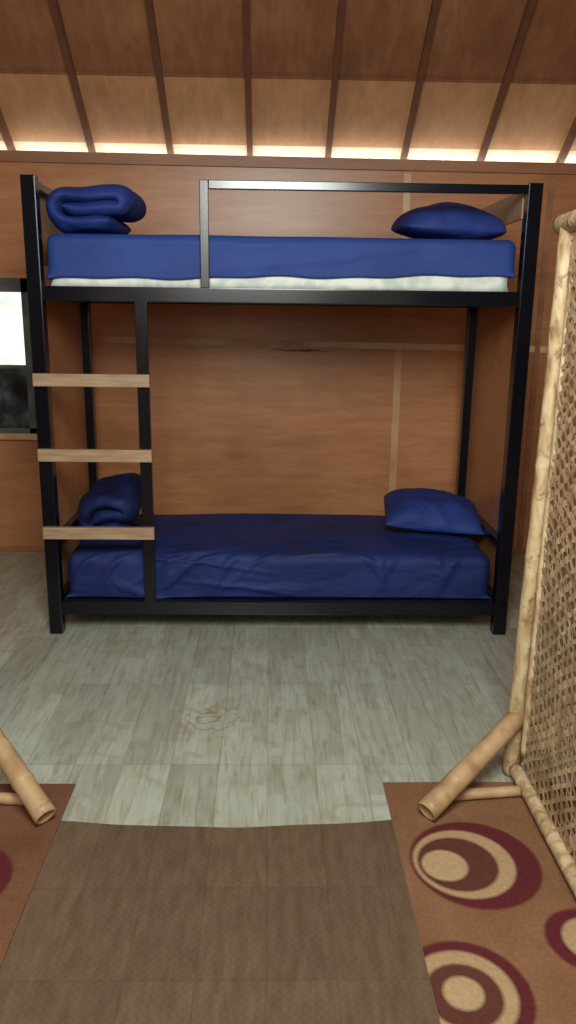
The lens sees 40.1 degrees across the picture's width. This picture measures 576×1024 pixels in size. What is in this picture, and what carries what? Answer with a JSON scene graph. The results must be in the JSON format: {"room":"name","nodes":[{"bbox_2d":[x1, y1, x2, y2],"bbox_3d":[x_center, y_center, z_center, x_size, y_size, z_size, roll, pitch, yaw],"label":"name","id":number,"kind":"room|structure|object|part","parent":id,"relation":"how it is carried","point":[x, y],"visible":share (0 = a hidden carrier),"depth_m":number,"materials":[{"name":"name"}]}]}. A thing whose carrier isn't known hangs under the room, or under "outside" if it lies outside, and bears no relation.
{"room":"dormitory","nodes":[
{"label":"dormitory","id":0,"kind":"room"},
{"bbox_2d":[0,552,575,1020],"bbox_3d":[-0.038,1.167,1.275,5.400,0.050,8.300,0,14,-1],"label":"floor","id":1,"kind":"structure","parent":0,"point":[154,720],"depth_m":2.94,"materials":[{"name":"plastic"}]},
{"bbox_2d":[0,784,75,966],"bbox_3d":[-1.488,1.063,1.509,1.710,0.004,1.868,0,14,-1],"label":"rug","id":2,"kind":"object","parent":1,"relation":"on","point":[25,845],"visible":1,"depth_m":2.13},
{"bbox_2d":[0,728,55,824],"bbox_3d":[-0.847,0.182,1.578,0.430,1.683,1.606,0,14,-1],"label":"divider","id":3,"kind":"object","parent":2,"relation":"on","point":[29,793],"visible":1,"depth_m":2.26,"materials":[{"name":"wood"}]},
{"bbox_2d":[0,820,439,1023],"bbox_3d":[-0.157,1.093,1.453,0.948,0.003,1.687,0,14,-1],"label":"floor mat","id":4,"kind":"object","parent":1,"relation":"on","point":[307,923],"visible":1,"depth_m":1.86,"materials":[{"name":"brown wood"}]},
{"bbox_2d":[20,174,543,634],"bbox_3d":[-0.037,-0.485,3.771,2.068,1.930,0.919,0,14,-1],"label":"bunk bed","id":5,"kind":"object","parent":1,"relation":"on","point":[497,338],"visible":0.73,"depth_m":3.47,"materials":[{"name":"black paint"}]},
{"bbox_3d":[-1.033,-0.392,3.354,0.058,1.930,0.058,0,14,-1],"label":"post","id":6,"kind":"part","parent":5,"relation":"part of","materials":[{"name":"black metal"}]},
{"bbox_3d":[-1.026,-1.401,3.530,0.034,0.030,0.777,0,14,-1],"label":"rail","id":7,"kind":"part","parent":5,"relation":"part of","materials":[{"name":"black paint"}]},
{"bbox_3d":[-1.047,0.320,3.965,0.034,0.060,0.777,0,14,-1],"label":"rail","id":8,"kind":"part","parent":5,"relation":"part of","materials":[{"name":"black paint"}]},
{"bbox_3d":[-1.031,-0.995,3.633,0.034,0.058,0.777,0,14,-1],"label":"rail","id":9,"kind":"part","parent":5,"relation":"part of","materials":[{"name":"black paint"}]},
{"bbox_3d":[-1.063,-0.339,3.798,0.011,1.295,0.777,0,14,-1],"label":"panel","id":10,"kind":"part","parent":5,"relation":"part of","materials":[{"name":"brown wood"}]},
{"bbox_3d":[-1.044,0.036,3.893,0.034,0.035,0.777,0,14,-1],"label":"rail","id":11,"kind":"part","parent":5,"relation":"part of","materials":[{"name":"black paint"}]},
{"bbox_3d":[-1.052,-0.583,4.167,0.058,1.900,0.058,0,14,-1],"label":"post","id":12,"kind":"part","parent":5,"relation":"part of","materials":[{"name":"black metal"}]},
{"bbox_3d":[-0.038,0.431,3.575,1.952,0.065,0.030,0,14,-1],"label":"rail","id":13,"kind":"part","parent":5,"relation":"part of","materials":[{"name":"black metal"}]},
{"bbox_2d":[65,513,491,598],"bbox_3d":[-0.043,0.191,3.942,1.946,0.230,0.803,0,14,-1],"label":"mattress","id":14,"kind":"object","parent":5,"relation":"on","point":[226,554],"visible":0.94,"depth_m":3.60,"materials":[{"name":"blue fabric"}]},
{"bbox_2d":[78,473,140,526],"bbox_3d":[-0.858,-0.035,3.893,0.312,0.308,0.376,2,14,7],"label":"comforter","id":15,"kind":"object","parent":14,"relation":"on","point":[115,500],"visible":0.88,"depth_m":3.77,"materials":[{"name":"blue fabric"}]},
{"bbox_2d":[384,488,483,534],"bbox_3d":[0.729,-0.019,3.994,0.480,0.183,0.388,2,14,5],"label":"pillow","id":16,"kind":"object","parent":14,"relation":"on","point":[415,509],"visible":0.99,"depth_m":3.85,"materials":[{"name":"blue fabric"}]},
{"bbox_3d":[-0.041,-1.094,4.071,1.952,0.058,0.030,0,14,-1],"label":"rail","id":17,"kind":"part","parent":5,"relation":"part of","materials":[{"name":"black metal"}]},
{"bbox_2d":[45,234,516,291],"bbox_3d":[-0.030,-1.121,3.620,1.936,0.210,0.812,0,14,-1],"label":"mattress","id":18,"kind":"object","parent":5,"relation":"on","point":[109,260],"visible":0.95,"depth_m":3.23,"materials":[{"name":"blue fabric"}]},
{"bbox_2d":[46,184,145,233],"bbox_3d":[-0.812,-1.282,3.382,0.374,0.204,0.370,2,14,3],"label":"comforter","id":19,"kind":"object","parent":18,"relation":"on","point":[104,208],"visible":0.97,"depth_m":3.23,"materials":[{"name":"blue fabric"}]},
{"bbox_2d":[391,202,505,239],"bbox_3d":[0.708,-1.284,3.509,0.466,0.174,0.369,0,14,-4],"label":"pillow","id":20,"kind":"object","parent":18,"relation":"on","point":[442,220],"visible":0.91,"depth_m":3.36,"materials":[{"name":"blue fabric"}]},
{"bbox_3d":[-0.022,-0.885,3.242,1.952,0.060,0.030,0,14,-1],"label":"rail","id":21,"kind":"part","parent":5,"relation":"part of","materials":[{"name":"black metal"}]},
{"bbox_3d":[0.302,-1.108,3.187,1.310,0.412,0.024,0,14,-1],"label":"guard rail","id":22,"kind":"part","parent":5,"relation":"part of","materials":[{"name":"metal"}]},
{"bbox_3d":[0.958,-0.570,4.216,0.058,1.900,0.058,0,14,-1],"label":"post","id":23,"kind":"part","parent":5,"relation":"part of","materials":[{"name":"black metal"}]},
{"bbox_3d":[0.968,-0.983,3.681,0.034,0.058,0.777,0,14,-1],"label":"rail","id":24,"kind":"part","parent":5,"relation":"part of","materials":[{"name":"black metal"}]},
{"bbox_3d":[0.956,0.048,3.942,0.034,0.035,0.777,0,14,-1],"label":"rail","id":25,"kind":"part","parent":5,"relation":"part of","materials":[{"name":"black paint"}]},
{"bbox_3d":[0.952,0.332,4.014,0.034,0.060,0.777,0,14,-1],"label":"rail","id":26,"kind":"part","parent":5,"relation":"part of","materials":[{"name":"black paint"}]},
{"bbox_3d":[0.984,-0.327,3.848,0.011,1.295,0.777,0,14,-1],"label":"panel","id":27,"kind":"part","parent":5,"relation":"part of","materials":[{"name":"brown wood"}]},
{"bbox_3d":[0.976,-0.380,3.403,0.058,1.930,0.058,0,14,-1],"label":"post","id":28,"kind":"part","parent":5,"relation":"part of","materials":[{"name":"black metal"}]},
{"bbox_2d":[383,782,575,1023],"bbox_3d":[1.286,1.079,1.578,1.940,0.004,1.872,0,14,-1],"label":"rug","id":29,"kind":"object","parent":1,"relation":"on","point":[494,909],"visible":1,"depth_m":1.95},
{"bbox_2d":[418,209,575,897],"bbox_3d":[0.589,0.196,1.594,0.398,1.683,1.568,0,14,-1],"label":"divider","id":30,"kind":"object","parent":29,"relation":"on","point":[514,731],"visible":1,"depth_m":2.22,"materials":[{"name":"wicker"}]},
{"bbox_3d":[0.728,0.029,2.311,0.072,1.655,0.055,12,18,39],"label":"post","id":31,"kind":"part","parent":30,"relation":"part of","materials":[{"name":"brown wood"}]},
{"bbox_3d":[0.734,0.989,1.787,0.047,0.045,1.446,0,14,-1],"label":"rail","id":32,"kind":"part","parent":30,"relation":"part of","materials":[{"name":"brown wood"}]},
{"bbox_3d":[0.756,0.198,1.579,0.006,1.600,1.431,0,14,-1],"label":"woven panel","id":33,"kind":"part","parent":30,"relation":"part of","materials":[{"name":"wicker"}]},
{"bbox_3d":[0.766,-0.592,1.398,0.057,0.056,1.566,0,14,-1],"label":"rail","id":34,"kind":"part","parent":30,"relation":"part of","materials":[{"name":"brown wood"}]},
{"bbox_2d":[0,162,575,548],"bbox_3d":[-0.105,-0.819,4.557,5.400,2.190,0.040,0,14,-1],"label":"wall","id":35,"kind":"structure","parent":0,"point":[235,429],"depth_m":4.55,"materials":[{"name":"brown wood"}]},
{"bbox_2d":[0,278,36,433],"bbox_3d":[-1.777,-0.883,4.493,0.695,0.865,0.050,0,14,-1],"label":"window","id":36,"kind":"structure","parent":35,"relation":"in","point":[17,400],"depth_m":4.49,"materials":[{"name":"grey glass"}]},
{"bbox_3d":[-1.775,-1.035,4.454,0.575,0.400,0.010,0,14,-1],"label":"glass pane","id":37,"kind":"part","parent":36,"relation":"part of","materials":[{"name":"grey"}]},
{"bbox_3d":[-1.779,-0.657,4.550,0.575,0.340,0.010,0,14,-1],"label":"pane","id":38,"kind":"part","parent":36,"relation":"part of","materials":[{"name":"black glass"}]},
{"bbox_2d":[0,433,36,439],"bbox_3d":[-2.119,-0.442,4.571,1.380,0.035,0.030,0,14,-1],"label":"trim","id":39,"kind":"structure","parent":35,"relation":"attached to","point":[3,436],"depth_m":4.57,"materials":[{"name":"brown wood"}]},
{"bbox_2d":[0,547,573,554],"bbox_3d":[-0.118,0.234,4.797,5.400,0.030,0.012,0,14,-1],"label":"baseboard","id":40,"kind":"structure","parent":35,"relation":"attached to","point":[2,549],"depth_m":4.76,"materials":[{"name":"brown wood"}]},
{"bbox_2d":[0,150,575,174],"bbox_3d":[-0.092,-1.890,4.276,5.400,0.085,0.060,0,14,-1],"label":"trim","id":41,"kind":"structure","parent":35,"relation":"attached to","point":[5,155],"depth_m":4.25,"materials":[{"name":"brown wood"}]},
{"bbox_2d":[270,349,331,351],"bbox_3d":[0.076,-0.921,4.507,0.400,0.014,0.001,0,14,-1],"label":"trim","id":42,"kind":"structure","parent":35,"relation":"attached to","point":[301,350],"depth_m":4.51,"materials":[{"name":"brown wood"}]},
{"bbox_2d":[96,336,571,352],"bbox_3d":[0.756,-0.946,4.521,3.680,0.077,0.006,0,14,-1],"label":"trim","id":43,"kind":"structure","parent":35,"relation":"attached to","point":[104,339],"depth_m":4.50,"materials":[{"name":"brown wood"}]},
{"bbox_2d":[389,349,401,491],"bbox_3d":[0.627,-0.391,4.659,0.042,1.126,0.005,0,14,-1],"label":"trim","id":44,"kind":"structure","parent":35,"relation":"attached to","point":[398,352],"depth_m":4.62,"materials":[{"name":"brown wood"}]},
{"bbox_2d":[401,173,411,237],"bbox_3d":[0.648,-1.546,4.367,0.040,0.610,0.005,0,14,-1],"label":"trim","id":45,"kind":"structure","parent":35,"relation":"attached to","point":[407,176],"depth_m":4.32,"materials":[{"name":"brown wood"}]},
{"bbox_2d":[517,175,554,549],"bbox_3d":[1.429,-0.789,4.575,0.030,2.160,0.008,0,14,-1],"label":"trim","id":46,"kind":"structure","parent":35,"relation":"attached to","point":[551,177],"depth_m":4.54,"materials":[{"name":"brown wood"}]},
{"bbox_2d":[0,0,575,81],"bbox_3d":[-0.034,-2.932,2.146,5.600,2.345,3.200,0,14,-1],"label":"ceiling","id":47,"kind":"structure","parent":0,"point":[472,39],"depth_m":3.78,"materials":[{"name":"brown wood"}]},
{"bbox_2d":[0,108,15,149],"bbox_3d":[-1.477,-2.763,2.481,0.036,2.744,3.754,0,14,-1],"label":"rafter","id":48,"kind":"object","parent":47,"relation":"attached to","point":[4,130],"visible":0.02,"depth_m":4.26,"materials":[{"name":"brown wood"}]},
{"bbox_2d":[48,0,95,151],"bbox_3d":[-1.038,-2.761,2.491,0.032,2.744,3.754,0,14,-1],"label":"rafter","id":49,"kind":"object","parent":47,"relation":"attached to","point":[57,17],"visible":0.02,"depth_m":3.91,"materials":[{"name":"brown wood"}]},
{"bbox_2d":[145,0,173,153],"bbox_3d":[-0.602,-2.758,2.502,0.034,2.744,3.754,0,14,-1],"label":"rafter","id":50,"kind":"object","parent":47,"relation":"attached to","point":[149,5],"visible":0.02,"depth_m":3.91,"materials":[{"name":"brown wood"}]},
{"bbox_2d":[242,0,252,155],"bbox_3d":[-0.163,-2.755,2.512,0.033,2.744,3.754,0,14,-1],"label":"rafter","id":51,"kind":"object","parent":47,"relation":"attached to","point":[245,3],"visible":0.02,"depth_m":3.91,"materials":[{"name":"brown wood"}]},
{"bbox_2d":[0,71,575,83],"bbox_3d":[-0.083,-2.189,3.978,5.400,0.009,0.010,0,14,-1],"label":"trim","id":52,"kind":"structure","parent":47,"relation":"attached to","point":[12,72],"depth_m":3.98,"materials":[{"name":"brown wood"}]},
{"bbox_2d":[325,0,345,157],"bbox_3d":[0.274,-2.753,2.523,0.034,2.744,3.754,0,14,-1],"label":"rafter","id":53,"kind":"object","parent":47,"relation":"attached to","point":[341,3],"visible":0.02,"depth_m":3.92,"materials":[{"name":"brown wood"}]},
{"bbox_2d":[400,0,440,158],"bbox_3d":[0.705,-2.750,2.534,0.031,2.744,3.754,0,14,-2],"label":"rafter","id":54,"kind":"object","parent":47,"relation":"attached to","point":[435,4],"visible":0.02,"depth_m":3.93,"materials":[{"name":"brown wood"}]},
{"bbox_2d":[477,0,536,160],"bbox_3d":[1.141,-2.748,2.544,0.031,2.744,3.754,0,14,-2],"label":"rafter","id":55,"kind":"object","parent":47,"relation":"attached to","point":[530,5],"visible":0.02,"depth_m":3.94,"materials":[{"name":"brown wood"}]},
{"bbox_2d":[555,116,575,162],"bbox_3d":[1.587,-2.745,2.555,0.031,2.744,3.754,0,14,-1],"label":"rafter","id":56,"kind":"object","parent":47,"relation":"attached to","point":[569,140],"visible":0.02,"depth_m":4.33,"materials":[{"name":"brown wood"}]},
{"bbox_2d":[0,73,575,150],"bbox_3d":[-0.088,-2.119,4.179,5.600,0.271,0.345,0,14,-1],"label":"ceiling","id":57,"kind":"structure","parent":0,"point":[34,107],"depth_m":4.17,"materials":[{"name":"brown wood"}]},
{"bbox_2d":[0,141,575,162],"bbox_3d":[-0.099,-1.958,4.581,5.600,0.278,0.355,0,14,-1],"label":"light strip","id":58,"kind":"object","parent":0,"point":[287,151],"depth_m":4.42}
]}

